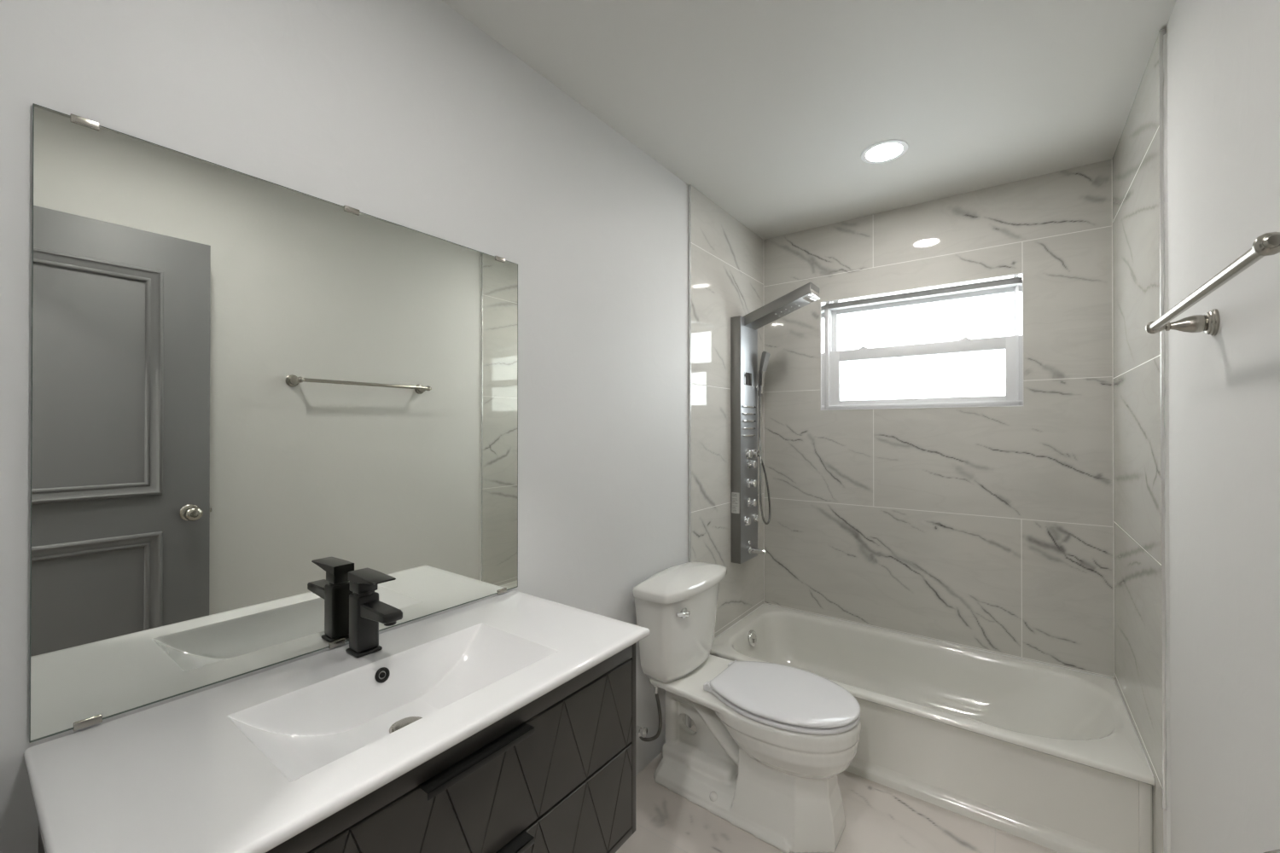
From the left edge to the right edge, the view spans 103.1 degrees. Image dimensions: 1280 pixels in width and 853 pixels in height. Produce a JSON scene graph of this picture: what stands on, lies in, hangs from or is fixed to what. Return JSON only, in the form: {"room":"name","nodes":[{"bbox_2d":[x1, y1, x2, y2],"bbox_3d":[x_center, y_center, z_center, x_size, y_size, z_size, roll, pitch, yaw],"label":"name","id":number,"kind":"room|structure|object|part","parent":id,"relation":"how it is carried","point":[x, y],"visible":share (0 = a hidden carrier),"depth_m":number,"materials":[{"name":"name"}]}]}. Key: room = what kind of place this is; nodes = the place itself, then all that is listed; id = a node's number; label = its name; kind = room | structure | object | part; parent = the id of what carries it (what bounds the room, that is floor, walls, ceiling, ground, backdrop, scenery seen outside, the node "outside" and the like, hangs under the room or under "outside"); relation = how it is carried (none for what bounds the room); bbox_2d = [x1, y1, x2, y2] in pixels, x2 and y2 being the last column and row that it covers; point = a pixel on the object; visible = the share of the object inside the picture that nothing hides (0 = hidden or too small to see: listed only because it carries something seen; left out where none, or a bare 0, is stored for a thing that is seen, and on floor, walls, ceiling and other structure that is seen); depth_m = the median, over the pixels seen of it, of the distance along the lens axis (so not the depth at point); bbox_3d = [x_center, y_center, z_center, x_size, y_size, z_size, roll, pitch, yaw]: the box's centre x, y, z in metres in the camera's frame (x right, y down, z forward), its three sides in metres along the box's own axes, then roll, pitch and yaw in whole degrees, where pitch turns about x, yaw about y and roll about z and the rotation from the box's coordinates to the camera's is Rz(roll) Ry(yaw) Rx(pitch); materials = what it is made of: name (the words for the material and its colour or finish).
{"room":"bathroom","nodes":[
{"label":"bathroom","id":0,"kind":"room"},
{"bbox_2d":[0,0,763,852],"bbox_3d":[-0.243,0.128,1.772,0.152,2.446,3.050,0,0,36],"label":"wall","id":1,"kind":"structure","parent":0,"point":[631,280],"depth_m":1.41,"materials":[{"name":"paint"}]},
{"bbox_2d":[29,103,517,743],"bbox_3d":[-0.633,-0.005,1.126,0.008,0.958,0.920,0,0,36],"label":"wall mirror","id":2,"kind":"object","parent":1,"relation":"attached to","point":[250,394],"visible":0.99,"depth_m":0.95,"materials":[{"name":"silver mirror"}]},
{"bbox_2d":[38,643,635,852],"bbox_3d":[-0.446,0.732,0.979,0.479,0.460,0.892,0,0,36],"label":"vanity cabinet","id":3,"kind":"object","parent":1,"relation":"attached to","point":[556,774],"visible":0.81,"depth_m":0.93,"materials":[{"name":"black paint"}]},
{"bbox_2d":[23,590,649,852],"bbox_3d":[-0.444,0.529,0.980,0.482,0.101,0.922,0,0,36],"label":"vanity sink","id":4,"kind":"object","parent":3,"relation":"in","point":[249,765],"visible":0.97,"depth_m":0.82,"materials":[{"name":"white ceramic"}]},
{"bbox_2d":[345,567,402,657],"bbox_3d":[-0.548,0.394,1.054,0.153,0.169,0.053,0,0,36],"label":"faucet","id":5,"kind":"object","parent":4,"relation":"on","point":[366,611],"visible":1,"depth_m":1.06,"materials":[{"name":"black metal"}]},
{"bbox_3d":[-0.588,0.475,1.083,0.053,0.008,0.053,0,0,36],"label":"plate","id":6,"kind":"part","parent":5,"relation":"part of","materials":[{"name":"black metal"}]},
{"bbox_3d":[-0.563,0.333,1.065,0.116,0.046,0.046,0,0,36],"label":"lever","id":7,"kind":"part","parent":5,"relation":"part of","materials":[{"name":"black metal"}]},
{"bbox_3d":[-0.535,0.384,1.044,0.121,0.029,0.039,0,0,36],"label":"spout","id":8,"kind":"part","parent":5,"relation":"part of","materials":[{"name":"black metal"}]},
{"bbox_3d":[-0.281,0.523,0.859,0.020,0.043,0.860,0,0,36],"label":"rail","id":9,"kind":"part","parent":3,"relation":"part of","materials":[{"name":"black paint"}]},
{"bbox_3d":[-0.280,0.645,0.857,0.019,0.194,0.857,0,0,36],"label":"drawer","id":10,"kind":"part","parent":3,"relation":"part of","materials":[{"name":"black paint"}]},
{"bbox_3d":[-0.269,0.551,0.850,0.040,0.011,0.208,0,0,36],"label":"edge pull","id":11,"kind":"part","parent":3,"relation":"part of","materials":[{"name":"black metal"}]},
{"bbox_3d":[-0.269,0.750,0.849,0.040,0.011,0.208,0,0,36],"label":"edge pull","id":12,"kind":"part","parent":3,"relation":"part of","materials":[{"name":"black metal"}]},
{"bbox_3d":[-0.280,0.844,0.856,0.019,0.195,0.857,0,0,36],"label":"drawer","id":13,"kind":"part","parent":3,"relation":"part of","materials":[{"name":"black paint"}]},
{"bbox_3d":[0.224,0.131,2.289,0.012,2.446,0.004,0,0,36],"label":"edge trim","id":14,"kind":"part","parent":1,"relation":"part of","materials":[{"name":"silver metal"}]},
{"bbox_2d":[730,282,820,564],"bbox_3d":[0.691,0.005,2.577,0.401,1.386,0.215,0,0,36],"label":"shower panel","id":15,"kind":"object","parent":1,"relation":"attached to","point":[744,452],"visible":1,"depth_m":2.60,"materials":[{"name":"silver metal"}]},
{"bbox_3d":[0.574,0.068,2.664,0.003,1.259,0.211,0,0,36],"label":"plate","id":16,"kind":"part","parent":15,"relation":"part of","materials":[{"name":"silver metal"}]},
{"bbox_3d":[0.575,0.395,2.628,0.041,0.048,0.072,0,0,36],"label":"control knob","id":17,"kind":"part","parent":15,"relation":"part of","materials":[{"name":"silver metal"}]},
{"bbox_3d":[0.575,0.295,2.628,0.041,0.048,0.072,0,0,36],"label":"control knob","id":18,"kind":"part","parent":15,"relation":"part of","materials":[{"name":"silver metal"}]},
{"bbox_3d":[0.575,0.197,2.629,0.041,0.048,0.072,0,0,36],"label":"control knob","id":19,"kind":"part","parent":15,"relation":"part of","materials":[{"name":"silver metal"}]},
{"bbox_3d":[0.595,0.631,2.610,0.094,0.065,0.080,0,0,36],"label":"tub spout","id":20,"kind":"part","parent":15,"relation":"part of","materials":[{"name":"silver metal"}]},
{"bbox_2d":[756,351,770,524],"bbox_3d":[0.651,0.061,2.710,0.064,0.924,0.114,0,0,36],"label":"shower","id":21,"kind":"object","parent":15,"relation":"attached to","point":[765,356],"visible":1,"depth_m":2.71,"materials":[{"name":"silver metal"}]},
{"bbox_3d":[0.707,-0.603,2.578,0.362,0.171,0.140,0,0,36],"label":"overhead arm","id":22,"kind":"part","parent":15,"relation":"part of","materials":[{"name":"silver metal"}]},
{"bbox_2d":[442,0,1176,239],"bbox_3d":[0.463,-1.157,1.345,1.802,0.120,3.190,0,0,36],"label":"ceiling","id":23,"kind":"structure","parent":0,"point":[770,110],"depth_m":1.62,"materials":[{"name":"grey paint"}]},
{"bbox_2d":[861,139,908,163],"bbox_3d":[0.971,-1.091,2.020,0.172,0.004,0.172,0,0,36],"label":"recessed light","id":24,"kind":"object","parent":23,"relation":"in","point":[887,150],"visible":1,"depth_m":2.01,"materials":[{"name":"white plastic"}]},
{"bbox_2d":[866,143,901,160],"bbox_3d":[0.971,-1.093,2.020,0.129,0.002,0.129,0,0,36],"label":"diffuser","id":25,"kind":"object","parent":24,"relation":"attached to","point":[881,151],"depth_m":2.02,"materials":[{"name":"white plastic"}]},
{"bbox_2d":[615,724,1059,852],"bbox_3d":[0.463,1.349,1.334,1.802,0.001,3.190,0,0,36],"label":"floor","id":26,"kind":"structure","parent":0,"point":[880,818],"depth_m":1.70,"materials":[{"name":"tile"}]},
{"bbox_2d":[632,561,861,852],"bbox_3d":[0.395,0.960,1.858,0.769,0.783,0.482,0,0,36],"label":"toilet","id":27,"kind":"object","parent":26,"relation":"on","point":[770,743],"visible":1,"depth_m":1.78,"materials":[{"name":"white ceramic"}]},
{"bbox_2d":[635,685,662,741],"bbox_3d":[0.016,1.073,1.920,0.129,0.251,0.066,0,0,15],"label":"supply hose","id":28,"kind":"object","parent":27,"relation":"attached to","point":[641,732],"visible":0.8,"depth_m":1.92,"materials":[{"name":"grey metal"}]},
{"bbox_3d":[0.179,0.792,2.017,0.190,0.323,0.444,0,0,36],"label":"tank","id":29,"kind":"part","parent":27,"relation":"part of","materials":[{"name":"white ceramic"}]},
{"bbox_3d":[0.174,0.601,2.022,0.221,0.062,0.482,0,0,36],"label":"tank lid","id":30,"kind":"part","parent":27,"relation":"part of","materials":[{"name":"white ceramic"}]},
{"bbox_3d":[0.157,0.687,1.847,0.037,0.038,0.078,0,0,36],"label":"flush lever","id":31,"kind":"part","parent":27,"relation":"part of","materials":[{"name":"silver metal"}]},
{"bbox_3d":[0.410,1.153,1.846,0.730,0.396,0.385,0,0,36],"label":"bowl","id":32,"kind":"part","parent":27,"relation":"part of","materials":[{"name":"white ceramic"}]},
{"bbox_3d":[0.507,0.926,1.775,0.486,0.020,0.378,0,0,36],"label":"seat lid","id":33,"kind":"part","parent":27,"relation":"part of","materials":[{"name":"white plastic"}]},
{"bbox_3d":[0.507,0.948,1.775,0.484,0.016,0.376,0,0,36],"label":"seat","id":34,"kind":"part","parent":27,"relation":"part of","materials":[{"name":"white plastic"}]},
{"bbox_2d":[709,603,1154,852],"bbox_3d":[1.107,1.189,2.212,1.499,0.329,0.733,0,0,36],"label":"bathtub","id":35,"kind":"object","parent":26,"relation":"on","point":[1051,757],"visible":0.69,"depth_m":1.91,"materials":[{"name":"ceramic"}]},
{"bbox_3d":[0.579,1.093,2.619,0.035,0.082,0.082,0,0,36],"label":"overflow plate","id":36,"kind":"part","parent":35,"relation":"part of","materials":[{"name":"silver metal"}]},
{"bbox_2d":[763,158,1114,678],"bbox_3d":[1.366,0.132,2.567,1.802,2.446,0.143,0,0,36],"label":"wall","id":37,"kind":"structure","parent":0,"point":[990,528],"depth_m":2.38,"materials":[{"name":"white tile"}]},
{"bbox_3d":[1.339,-0.384,2.505,0.882,0.591,0.005,0,0,36],"label":"window edge trim","id":38,"kind":"part","parent":37,"relation":"part of","materials":[{"name":"white"}]},
{"bbox_2d":[826,279,1018,408],"bbox_3d":[1.387,-0.384,2.571,0.872,0.581,0.084,0,0,36],"label":"window","id":39,"kind":"structure","parent":37,"relation":"in","point":[1010,344],"depth_m":2.52,"materials":[{"name":"white plastic"}]},
{"bbox_3d":[1.375,-0.117,2.548,0.820,0.004,0.004,0,0,36],"label":"lift rail","id":40,"kind":"part","parent":39,"relation":"part of","materials":[{"name":"white plastic"}]},
{"bbox_3d":[1.384,-0.260,2.554,0.832,0.306,0.024,0,0,36],"label":"sash","id":41,"kind":"part","parent":39,"relation":"part of","materials":[{"name":"white plastic"}]},
{"bbox_3d":[1.405,-0.518,2.574,0.836,0.275,0.026,0,0,36],"label":"sash","id":42,"kind":"part","parent":39,"relation":"part of","materials":[{"name":"white plastic"}]},
{"bbox_2d":[1112,0,1279,852],"bbox_3d":[1.086,0.124,0.794,0.154,2.446,3.050,0,0,36],"label":"wall","id":43,"kind":"structure","parent":0,"point":[1196,157],"depth_m":1.14,"materials":[{"name":"paint"}]},
{"bbox_3d":[1.440,-0.022,1.395,0.014,2.143,0.004,0,0,36],"label":"edge trim","id":44,"kind":"part","parent":43,"relation":"part of","materials":[{"name":"silver metal"}]},
{"bbox_2d":[1145,232,1279,336],"bbox_3d":[0.975,-0.219,0.840,0.105,0.055,0.680,0,0,36],"label":"towel bar","id":45,"kind":"object","parent":43,"relation":"attached to","point":[1267,244],"visible":1,"depth_m":0.84,"materials":[{"name":"silver metal"}]},
{"bbox_3d":[-0.446,0.121,0.103,1.802,2.446,0.120,0,0,36],"label":"wall","id":46,"kind":"structure","parent":0,"visible":0},
{"bbox_2d":[1263,849,1279,852],"bbox_3d":[0.331,0.303,0.075,0.170,2.058,0.726,0,0,36],"label":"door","id":47,"kind":"structure","parent":46,"relation":"in","point":[1275,851],"depth_m":0.36,"materials":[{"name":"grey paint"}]}
]}

